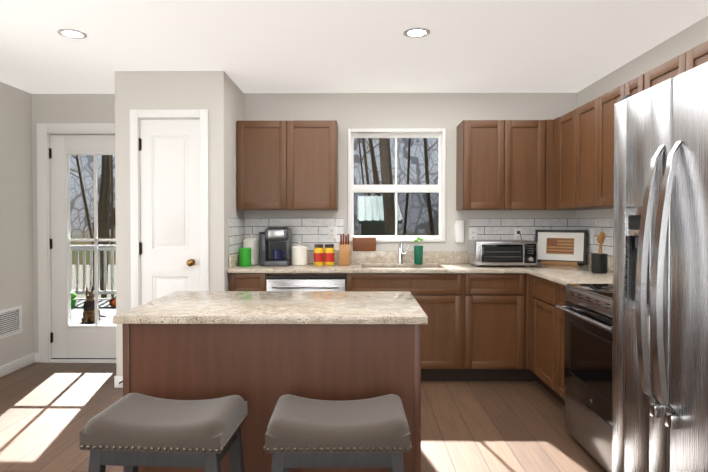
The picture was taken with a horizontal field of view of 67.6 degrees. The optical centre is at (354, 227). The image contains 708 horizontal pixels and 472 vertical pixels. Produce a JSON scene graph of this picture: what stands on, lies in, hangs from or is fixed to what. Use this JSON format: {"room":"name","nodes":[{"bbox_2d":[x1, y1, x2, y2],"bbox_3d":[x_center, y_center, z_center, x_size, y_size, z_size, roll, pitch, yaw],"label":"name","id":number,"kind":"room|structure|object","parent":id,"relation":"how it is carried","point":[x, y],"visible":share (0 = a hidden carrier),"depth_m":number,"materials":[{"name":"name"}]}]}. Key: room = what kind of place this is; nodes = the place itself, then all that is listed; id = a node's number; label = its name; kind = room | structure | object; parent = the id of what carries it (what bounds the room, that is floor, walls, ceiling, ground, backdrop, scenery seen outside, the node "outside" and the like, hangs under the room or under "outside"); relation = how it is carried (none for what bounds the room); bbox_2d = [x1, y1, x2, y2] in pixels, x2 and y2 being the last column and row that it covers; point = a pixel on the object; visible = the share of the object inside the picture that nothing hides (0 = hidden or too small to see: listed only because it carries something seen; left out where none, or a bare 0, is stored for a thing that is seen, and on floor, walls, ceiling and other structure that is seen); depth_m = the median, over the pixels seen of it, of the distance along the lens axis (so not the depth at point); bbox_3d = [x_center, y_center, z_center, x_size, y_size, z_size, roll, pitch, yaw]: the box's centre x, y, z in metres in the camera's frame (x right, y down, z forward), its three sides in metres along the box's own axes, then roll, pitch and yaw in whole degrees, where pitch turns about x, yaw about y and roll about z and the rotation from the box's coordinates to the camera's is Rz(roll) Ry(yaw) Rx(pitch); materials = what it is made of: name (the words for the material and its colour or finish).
{"room":"kitchen","nodes":[
{"label":"kitchen","id":0,"kind":"room"},
{"bbox_2d":[0,82,33,365],"bbox_3d":[-3.047,0.054,1.234,0.150,2.450,7.190,0,1,1],"label":"wall","id":1,"kind":"structure","parent":0,"point":[16,234],"depth_m":4.60,"materials":[{"name":"paint"}]},
{"bbox_2d":[0,305,21,338],"bbox_3d":[-2.934,0.801,4.457,0.013,0.240,0.396,0,1,1],"label":"air vent","id":2,"kind":"object","parent":1,"relation":"in","point":[10,321],"visible":1,"depth_m":4.51,"materials":[{"name":"white metal"}]},
{"bbox_2d":[0,353,34,376],"bbox_3d":[-2.966,1.235,1.250,0.012,0.088,7.188,0,1,1],"label":"baseboard","id":3,"kind":"structure","parent":1,"relation":"attached to","point":[13,366],"depth_m":4.59,"materials":[{"name":"white wood"}]},
{"bbox_2d":[115,71,243,375],"bbox_3d":[-1.427,0.014,4.454,0.843,2.460,0.720,0,1,1],"label":"wall","id":4,"kind":"structure","parent":0,"point":[218,96],"depth_m":4.09,"materials":[{"name":"paint"}]},
{"bbox_2d":[35,353,122,387],"bbox_3d":[-1.960,1.190,4.469,1.935,0.088,0.732,0,1,1],"label":"baseboard","id":5,"kind":"structure","parent":4,"relation":"attached to","point":[117,379],"depth_m":4.10,"materials":[{"name":"white wood"}]},
{"bbox_2d":[139,119,199,304],"bbox_3d":[-1.433,0.193,4.092,0.470,2.069,0.102,0,1,1],"label":"pantry door","id":6,"kind":"structure","parent":4,"relation":"in","point":[169,243],"depth_m":4.11,"materials":[{"name":"white wood"}]},
{"bbox_2d":[130,109,208,308],"bbox_3d":[-1.429,0.163,4.141,0.603,2.151,0.127,0,1,1],"label":"door frame","id":7,"kind":"structure","parent":4,"relation":"attached to","point":[136,116],"depth_m":4.07,"materials":[{"name":"white wood"}]},
{"bbox_2d":[227,254,238,269],"bbox_3d":[-0.993,0.266,4.493,0.019,0.106,0.561,0,1,1],"label":"backsplash","id":8,"kind":"structure","parent":4,"relation":"attached to","point":[233,258],"depth_m":4.30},
{"bbox_2d":[0,362,606,471],"bbox_3d":[-0.502,1.339,1.228,5.240,0.120,7.490,0,1,1],"label":"floor","id":9,"kind":"structure","parent":0,"point":[48,411],"depth_m":3.38,"materials":[{"name":"brown wood"}]},
{"bbox_2d":[79,393,248,471],"bbox_3d":[-0.659,0.950,1.887,0.511,0.639,0.346,0,1,4],"label":"stool","id":10,"kind":"object","parent":9,"relation":"on","point":[130,432],"visible":1,"depth_m":1.75,"materials":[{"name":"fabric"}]},
{"bbox_2d":[117,323,240,471],"bbox_3d":[-0.708,0.820,2.508,0.471,0.882,0.701,0,1,1],"label":"base cabinet","id":11,"kind":"object","parent":9,"relation":"on","point":[175,361],"depth_m":2.16,"materials":[{"name":"brown wood"}]},
{"bbox_2d":[229,274,254,290],"bbox_3d":[-0.849,0.791,4.507,0.304,0.885,0.617,0,1,1],"label":"base cabinet","id":12,"kind":"object","parent":9,"relation":"on","point":[237,282],"depth_m":4.20,"materials":[{"name":"brown wood"}]},
{"bbox_2d":[241,327,300,471],"bbox_3d":[-0.335,0.820,2.507,0.510,0.882,0.695,0,1,1],"label":"base cabinet","id":13,"kind":"object","parent":9,"relation":"on","point":[261,353],"depth_m":2.16,"materials":[{"name":"brown wood"}]},
{"bbox_2d":[255,274,354,290],"bbox_3d":[-0.381,0.791,4.498,0.761,0.885,0.625,0,1,1],"label":"base cabinet","id":14,"kind":"object","parent":9,"relation":"on","point":[263,282],"depth_m":4.18,"materials":[{"name":"brown wood"}]},
{"bbox_2d":[267,275,345,290],"bbox_3d":[-0.383,0.805,4.473,0.623,0.858,0.662,0,1,1],"label":"dishwasher","id":15,"kind":"object","parent":14,"relation":"in","point":[274,282],"depth_m":4.18,"materials":[{"name":"silver metal"}]},
{"bbox_2d":[263,394,411,471],"bbox_3d":[-0.058,0.950,1.881,0.511,0.639,0.346,0,1,0],"label":"stool","id":16,"kind":"object","parent":9,"relation":"on","point":[302,432],"visible":1,"depth_m":1.74,"materials":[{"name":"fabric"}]},
{"bbox_2d":[301,327,420,471],"bbox_3d":[0.037,0.820,2.500,0.470,0.882,0.701,0,1,1],"label":"base cabinet","id":17,"kind":"object","parent":9,"relation":"on","point":[338,363],"depth_m":2.15,"materials":[{"name":"brown wood"}]},
{"bbox_2d":[113,291,427,326],"bbox_3d":[-0.335,0.363,2.485,1.261,0.032,0.746,0,1,1],"label":"countertop","id":18,"kind":"structure","parent":17,"relation":"on","point":[207,308],"depth_m":2.27,"materials":[{"name":"beige stone"}]},
{"bbox_2d":[355,274,474,380],"bbox_3d":[0.434,0.791,4.494,1.003,0.885,0.617,0,1,1],"label":"base cabinet","id":19,"kind":"object","parent":9,"relation":"on","point":[447,300],"depth_m":4.19,"materials":[{"name":"brown wood"}]},
{"bbox_2d":[227,262,522,273],"bbox_3d":[0.175,0.337,4.478,2.358,0.037,0.642,0,1,1],"label":"countertop","id":20,"kind":"structure","parent":19,"relation":"on","point":[354,267],"depth_m":4.22,"materials":[{"name":"beige stone"}]},
{"bbox_2d":[239,247,251,266],"bbox_3d":[-0.916,0.241,4.422,0.106,0.155,0.106,0,1,1],"label":"canister","id":21,"kind":"object","parent":20,"relation":"on","point":[244,256],"visible":1,"depth_m":4.38,"materials":[{"name":"plastic"}]},
{"bbox_2d":[243,234,258,264],"bbox_3d":[-0.901,0.185,4.621,0.148,0.263,0.148,0,1,1],"label":"canister","id":22,"kind":"object","parent":20,"relation":"on","point":[252,243],"visible":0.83,"depth_m":4.56,"materials":[{"name":"beige ceramic"}]},
{"bbox_2d":[259,227,291,265],"bbox_3d":[-0.683,0.154,4.538,0.257,0.326,0.300,0,1,1],"label":"coffee maker","id":23,"kind":"object","parent":20,"relation":"on","point":[271,239],"visible":0.96,"depth_m":4.47,"materials":[{"name":"black plastic"}]},
{"bbox_2d":[273,249,284,259],"bbox_3d":[-0.638,0.224,4.451,0.105,0.085,0.076,0,1,1],"label":"mug","id":24,"kind":"object","parent":23,"relation":"on","point":[277,253],"visible":1,"depth_m":4.42,"materials":[{"name":"blue ceramic"}]},
{"bbox_2d":[291,241,307,264],"bbox_3d":[-0.475,0.216,4.557,0.140,0.203,0.140,0,1,1],"label":"canister","id":25,"kind":"object","parent":20,"relation":"on","point":[299,254],"visible":1,"depth_m":4.50,"materials":[{"name":"beige ceramic"}]},
{"bbox_2d":[314,244,323,264],"bbox_3d":[-0.308,0.228,4.536,0.087,0.179,0.087,0,1,1],"label":"jar","id":26,"kind":"object","parent":20,"relation":"on","point":[318,254],"visible":1,"depth_m":4.50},
{"bbox_2d":[324,244,333,264],"bbox_3d":[-0.217,0.228,4.535,0.087,0.179,0.087,0,1,1],"label":"jar","id":27,"kind":"object","parent":20,"relation":"on","point":[328,254],"visible":1,"depth_m":4.50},
{"bbox_2d":[339,233,349,264],"bbox_3d":[-0.086,0.182,4.593,0.096,0.270,0.120,0,1,1],"label":"knife block","id":28,"kind":"object","parent":20,"relation":"on","point":[344,252],"visible":1,"depth_m":4.54,"materials":[{"name":"brown wood"}]},
{"bbox_2d":[353,238,375,250],"bbox_3d":[0.087,0.147,4.771,0.210,0.123,0.015,0,1,1],"label":"cutting board","id":29,"kind":"object","parent":20,"relation":"on","point":[364,244],"visible":1,"depth_m":4.76,"materials":[{"name":"brown wood"}]},
{"bbox_2d":[395,242,410,265],"bbox_3d":[0.431,0.212,4.661,0.110,0.208,0.178,0,1,1],"label":"faucet","id":30,"kind":"object","parent":20,"relation":"on","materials":[{"name":"silver metal"}]},
{"bbox_2d":[414,237,422,264],"bbox_3d":[0.557,0.198,4.607,0.084,0.236,0.082,0,1,1],"label":"potted plant","id":31,"kind":"object","parent":20,"relation":"on","point":[418,254],"visible":1,"depth_m":4.58,"materials":[{"name":"green plant"}]},
{"bbox_2d":[475,274,514,380],"bbox_3d":[1.088,0.791,4.488,0.582,0.885,0.617,0,1,1],"label":"base cabinet","id":32,"kind":"object","parent":9,"relation":"on","point":[496,323],"depth_m":4.19,"materials":[{"name":"brown wood"}]},
{"bbox_2d":[523,262,612,285],"bbox_3d":[1.670,0.342,3.988,0.644,0.032,1.594,0,1,1],"label":"countertop","id":33,"kind":"structure","parent":32,"relation":"on","point":[563,274],"depth_m":3.75,"materials":[{"name":"beige stone"}]},
{"bbox_2d":[468,231,537,266],"bbox_3d":[1.240,0.173,4.522,0.510,0.288,0.503,0,1,1],"label":"toaster oven","id":34,"kind":"object","parent":33,"relation":"on","point":[521,252],"visible":1,"depth_m":4.30,"materials":[{"name":"silver metal"}]},
{"bbox_2d":[535,230,586,265],"bbox_3d":[1.780,0.167,4.581,0.430,0.301,0.080,1,1,36],"label":"framed picture","id":35,"kind":"object","parent":33,"relation":"on","point":[562,247],"visible":0.88,"depth_m":4.56,"materials":[{"name":"black plastic"}]},
{"bbox_2d":[591,231,607,273],"bbox_3d":[1.783,0.175,3.855,0.110,0.304,0.110,0,1,1],"label":"utensil crock","id":36,"kind":"object","parent":33,"relation":"on","point":[599,262],"visible":1,"depth_m":3.82,"materials":[{"name":"black ceramic"}]},
{"bbox_2d":[527,270,558,400],"bbox_3d":[1.670,0.800,3.865,0.641,0.885,0.658,0,1,1],"label":"base cabinet","id":37,"kind":"object","parent":9,"relation":"on","point":[542,293],"depth_m":3.87,"materials":[{"name":"brown wood"}]},
{"bbox_2d":[559,286,566,405],"bbox_3d":[1.678,0.806,3.433,0.617,0.885,0.470,0,1,1],"label":"base cabinet","id":38,"kind":"object","parent":9,"relation":"on","point":[562,289],"depth_m":3.52,"materials":[{"name":"brown wood"}]},
{"bbox_2d":[555,284,612,471],"bbox_3d":[1.580,0.798,2.816,0.766,0.917,0.754,0,1,1],"label":"range oven","id":39,"kind":"object","parent":9,"relation":"on","point":[587,309],"visible":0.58,"depth_m":2.85,"materials":[{"name":"silver metal"}]},
{"bbox_2d":[612,61,707,471],"bbox_3d":[1.464,0.377,1.715,0.978,1.790,0.910,0,1,1],"label":"refrigerator","id":40,"kind":"object","parent":9,"relation":"on","point":[660,331],"visible":1,"depth_m":1.78,"materials":[{"name":"silver metal"}]},
{"bbox_2d":[32,93,576,352],"bbox_3d":[-0.467,0.008,4.879,5.240,2.460,0.150,0,1,1],"label":"wall","id":41,"kind":"structure","parent":0,"point":[450,112],"depth_m":4.79,"materials":[{"name":"paint"}]},
{"bbox_2d":[37,123,115,362],"bbox_3d":[-2.384,0.139,4.884,1.004,2.179,0.179,0,1,1],"label":"door frame","id":42,"kind":"structure","parent":41,"relation":"attached to","point":[45,131],"depth_m":4.81,"materials":[{"name":"white wood"}]},
{"bbox_2d":[49,135,115,358],"bbox_3d":[-2.388,0.177,4.872,0.818,2.058,0.070,0,1,1],"label":"entry door","id":43,"kind":"structure","parent":41,"relation":"in","point":[69,340],"depth_m":4.86,"materials":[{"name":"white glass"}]},
{"bbox_2d":[237,120,337,209],"bbox_3d":[-0.575,-0.536,4.631,0.848,0.755,0.327,0,1,1],"label":"upper cabinet","id":44,"kind":"object","parent":41,"relation":"attached to","point":[287,165],"visible":1,"depth_m":4.47,"materials":[{"name":"brown wood"}]},
{"bbox_2d":[328,226,336,238],"bbox_3d":[-0.203,0.042,4.789,0.076,0.115,0.008,0,1,1],"label":"electrical outlet plate","id":45,"kind":"object","parent":41,"relation":"attached to","point":[332,232],"visible":1,"depth_m":4.79,"materials":[{"name":"white plastic"}]},
{"bbox_2d":[291,250,467,261],"bbox_3d":[0.499,0.262,4.777,2.999,0.106,0.035,0,1,1],"label":"backsplash","id":46,"kind":"structure","parent":41,"relation":"attached to","point":[355,256],"depth_m":4.76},
{"bbox_2d":[348,128,445,241],"bbox_3d":[0.380,-0.388,4.835,0.886,1.023,0.130,0,1,1],"label":"kitchen window","id":47,"kind":"structure","parent":41,"relation":"in","point":[440,135],"depth_m":4.84,"materials":[{"name":"white plastic"}]},
{"bbox_2d":[454,220,463,242],"bbox_3d":[0.945,0.030,4.766,0.085,0.200,0.050,0,1,1],"label":"paper towel roll","id":48,"kind":"object","parent":41,"relation":"attached to","point":[459,230],"visible":1,"depth_m":4.74,"materials":[{"name":"white paper"}]},
{"bbox_2d":[469,228,476,239],"bbox_3d":[1.069,0.065,4.777,0.074,0.130,0.008,0,1,1],"label":"electrical outlet plate","id":49,"kind":"object","parent":41,"relation":"attached to","point":[472,233],"visible":0.85,"depth_m":4.78,"materials":[{"name":"white plastic"}]},
{"bbox_2d":[456,120,553,209],"bbox_3d":[1.457,-0.536,4.611,1.081,0.755,0.327,0,1,1],"label":"upper cabinet","id":50,"kind":"object","parent":41,"relation":"attached to","point":[504,164],"visible":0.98,"depth_m":4.46,"materials":[{"name":"brown wood"}]},
{"bbox_2d":[514,228,521,239],"bbox_3d":[1.474,0.065,4.773,0.074,0.130,0.008,0,1,1],"label":"outlet","id":51,"kind":"object","parent":41,"relation":"attached to","point":[517,236],"visible":0.65,"depth_m":4.77,"materials":[{"name":"white plastic"}]},
{"bbox_2d":[0,0,707,93],"bbox_3d":[-0.502,-1.230,1.192,5.240,0.120,7.490,0,1,1],"label":"ceiling","id":52,"kind":"structure","parent":0,"point":[368,46],"depth_m":3.42,"materials":[{"name":"paint"}]},
{"bbox_2d":[57,29,86,38],"bbox_3d":[-1.739,-1.194,3.260,0.164,0.010,0.164,0,1,1],"label":"recessed light","id":53,"kind":"object","parent":52,"relation":"in","point":[72,33],"visible":1,"depth_m":3.25,"materials":[{"name":"white plastic"}]},
{"bbox_2d":[403,27,429,37],"bbox_3d":[0.380,-1.194,3.239,0.164,0.010,0.164,0,1,1],"label":"recessed light","id":54,"kind":"object","parent":52,"relation":"in","point":[418,32],"visible":1,"depth_m":3.23,"materials":[{"name":"white plastic"}]},
{"bbox_2d":[576,16,707,217],"bbox_3d":[2.042,0.055,1.185,0.150,2.450,7.190,0,1,1],"label":"wall","id":55,"kind":"structure","parent":0,"point":[686,39],"depth_m":3.66,"materials":[{"name":"paint"}]},
{"bbox_2d":[553,113,592,209],"bbox_3d":[1.830,-0.529,4.184,0.328,0.755,0.520,0,1,1],"label":"upper cabinet","id":56,"kind":"object","parent":55,"relation":"attached to","point":[561,124],"depth_m":4.29,"materials":[{"name":"brown wood"}]},
{"bbox_2d":[569,102,588,208],"bbox_3d":[1.826,-0.524,3.800,0.328,0.755,0.482,0,1,1],"label":"upper cabinet","id":57,"kind":"object","parent":55,"relation":"attached to","point":[583,166],"depth_m":3.93,"materials":[{"name":"brown wood"}]},
{"bbox_2d":[589,229,593,243],"bbox_3d":[1.987,0.069,4.441,0.006,0.130,0.080,0,1,1],"label":"outlet","id":58,"kind":"object","parent":55,"relation":"attached to","point":[591,236],"visible":1,"depth_m":4.43,"materials":[{"name":"white plastic"}]},
{"bbox_2d":[579,254,612,269],"bbox_3d":[1.981,0.274,3.966,0.020,0.106,1.558,0,1,1],"label":"backsplash","id":59,"kind":"structure","parent":55,"relation":"attached to","point":[588,260],"depth_m":4.14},
{"bbox_2d":[589,88,616,208],"bbox_3d":[1.823,-0.519,3.434,0.328,0.755,0.483,0,1,1],"label":"upper cabinet","id":60,"kind":"object","parent":55,"relation":"attached to","point":[601,109],"depth_m":3.56,"materials":[{"name":"brown wood"}]},
{"bbox_2d":[617,75,640,101],"bbox_3d":[1.820,-0.515,3.173,0.328,0.755,0.277,0,1,1],"label":"upper cabinet","id":61,"kind":"object","parent":55,"relation":"attached to","point":[632,87],"depth_m":3.19,"materials":[{"name":"brown wood"}]},
{"bbox_2d":[641,59,672,90],"bbox_3d":[1.817,-0.705,2.806,0.328,0.365,0.449,0,1,1],"label":"upper cabinet","id":62,"kind":"object","parent":55,"relation":"attached to","point":[664,71],"depth_m":2.90,"materials":[{"name":"brown wood"}]},
{"bbox_2d":[673,41,707,77],"bbox_3d":[1.813,-0.700,2.443,0.328,0.365,0.515,0,1,1],"label":"upper cabinet","id":63,"kind":"object","parent":55,"relation":"attached to","point":[696,56],"depth_m":2.60,"materials":[{"name":"brown wood"}]},
{"label":"outside","id":64,"kind":"structure","parent":0,"visible":0},
{"bbox_2d":[72,265,115,297],"bbox_3d":[0.184,3.268,23.526,140.000,0.200,36.460,0,1,1],"label":"ground","id":65,"kind":"structure","parent":64,"point":[87,280],"depth_m":30.91,"materials":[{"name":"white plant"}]},
{"bbox_2d":[71,298,115,324],"bbox_3d":[-3.025,2.322,7.117,4.900,2.150,4.170,0,1,1],"label":"deck","id":66,"kind":"object","parent":65,"relation":"on","point":[105,306],"depth_m":7.75,"materials":[{"name":"white wood"}]},
{"bbox_2d":[71,292,76,307],"bbox_3d":[-4.385,1.105,8.168,0.160,0.253,0.160,0,1,1],"label":"planter","id":67,"kind":"object","parent":66,"relation":"on","point":[73,296],"depth_m":8.14,"materials":[{"name":"green plastic"}]},
{"bbox_2d":[71,245,115,293],"bbox_3d":[-2.986,0.729,9.120,4.940,0.980,0.100,0,1,1],"label":"deck railing","id":68,"kind":"object","parent":66,"relation":"on","point":[84,249],"depth_m":9.07,"materials":[{"name":"white wood"}]},
{"bbox_2d":[81,286,105,322],"bbox_3d":[-3.519,1.010,7.089,0.260,0.476,0.397,0,1,-14],"label":"statue","id":69,"kind":"object","parent":66,"relation":"on","point":[89,312],"depth_m":6.99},
{"bbox_2d":[109,296,115,306],"bbox_3d":[-3.764,1.150,8.313,0.177,0.159,0.182,0,1,1],"label":"pumpkin","id":70,"kind":"object","parent":66,"relation":"on","point":[113,303],"depth_m":8.24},
{"bbox_2d":[70,138,437,297],"bbox_3d":[-5.676,-10.318,18.459,33.333,27.138,28.864,0,1,1],"label":"tree","id":71,"kind":"object","parent":65,"relation":"on","point":[107,174],"depth_m":17.89,"materials":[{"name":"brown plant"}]},
{"bbox_2d":[364,138,376,194],"bbox_3d":[1.311,-7.931,25.915,10.452,22.140,12.014,0,1,1],"label":"tree","id":72,"kind":"object","parent":65,"relation":"on","point":[372,166],"depth_m":26.52,"materials":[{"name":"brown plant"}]},
{"bbox_2d":[357,195,402,234],"bbox_3d":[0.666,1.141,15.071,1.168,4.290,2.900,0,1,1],"label":"shed","id":73,"kind":"object","parent":65,"relation":"on","point":[363,211],"depth_m":14.01,"materials":[{"name":"white"}]},
{"bbox_2d":[70,138,438,264],"bbox_3d":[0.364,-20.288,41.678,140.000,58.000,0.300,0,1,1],"label":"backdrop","id":74,"kind":"structure","parent":64,"point":[78,218],"depth_m":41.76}
]}

